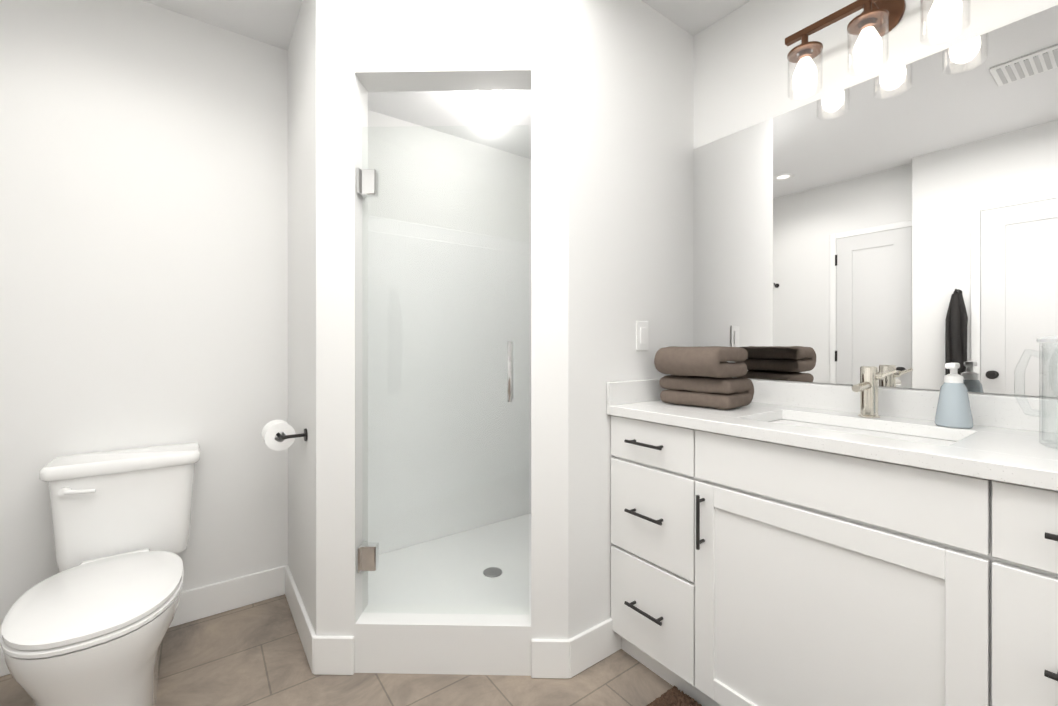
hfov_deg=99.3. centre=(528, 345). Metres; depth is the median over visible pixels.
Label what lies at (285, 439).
toilet paper holder
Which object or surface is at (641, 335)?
light switch
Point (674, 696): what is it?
bath rug
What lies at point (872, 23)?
sconce
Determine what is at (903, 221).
mirror
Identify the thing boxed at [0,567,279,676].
baseboard
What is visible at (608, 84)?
wall
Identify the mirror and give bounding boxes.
[693,5,1057,396]
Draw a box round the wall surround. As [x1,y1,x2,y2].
[368,216,530,553]
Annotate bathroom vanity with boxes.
[607,366,1057,705]
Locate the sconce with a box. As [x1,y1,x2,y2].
[785,0,970,99]
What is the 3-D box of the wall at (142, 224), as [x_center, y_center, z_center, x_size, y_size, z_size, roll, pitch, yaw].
[-1.026,-0.111,2.201,2.760,2.500,0.100,0,0,-36]
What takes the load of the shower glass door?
attached to the wall at (608, 84)
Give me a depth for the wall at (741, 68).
1.68 m
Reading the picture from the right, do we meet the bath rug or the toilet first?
the bath rug
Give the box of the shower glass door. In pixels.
[357,125,528,614]
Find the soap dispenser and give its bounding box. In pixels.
[934,363,973,428]
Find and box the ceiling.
[142,0,749,50]
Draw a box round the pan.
[368,513,530,605]
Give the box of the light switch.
[636,321,647,350]
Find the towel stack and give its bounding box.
[654,346,753,408]
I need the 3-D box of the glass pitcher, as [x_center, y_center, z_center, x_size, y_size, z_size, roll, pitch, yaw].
[1.170,0.099,0.959,0.147,0.239,0.170,0,0,-36]
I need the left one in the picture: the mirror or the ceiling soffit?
the ceiling soffit
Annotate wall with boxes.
[0,0,530,633]
[288,0,693,675]
[694,0,1057,398]
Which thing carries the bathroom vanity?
on the floor
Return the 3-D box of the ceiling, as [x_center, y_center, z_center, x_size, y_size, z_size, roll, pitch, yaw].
[-0.003,-1.399,0.802,2.760,0.080,3.563,0,0,-36]
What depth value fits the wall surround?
2.51 m
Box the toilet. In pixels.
[0,443,199,705]
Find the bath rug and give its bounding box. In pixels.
[646,685,701,705]
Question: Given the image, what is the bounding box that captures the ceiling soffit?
[368,90,530,158]
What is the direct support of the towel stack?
on the bathroom vanity
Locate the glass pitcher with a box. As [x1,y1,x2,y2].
[1014,336,1057,448]
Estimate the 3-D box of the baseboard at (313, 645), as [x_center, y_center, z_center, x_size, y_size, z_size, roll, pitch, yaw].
[-0.920,1.074,1.801,0.014,0.130,0.607,0,0,-36]
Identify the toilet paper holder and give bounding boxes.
[261,420,307,450]
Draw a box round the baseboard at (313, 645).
[280,565,323,674]
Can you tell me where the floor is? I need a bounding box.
[0,594,672,705]
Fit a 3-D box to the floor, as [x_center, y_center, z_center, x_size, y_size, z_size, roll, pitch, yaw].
[-0.003,1.181,0.805,2.760,0.080,3.563,0,0,-36]
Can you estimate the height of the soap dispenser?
0.172 m
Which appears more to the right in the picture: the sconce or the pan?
the sconce

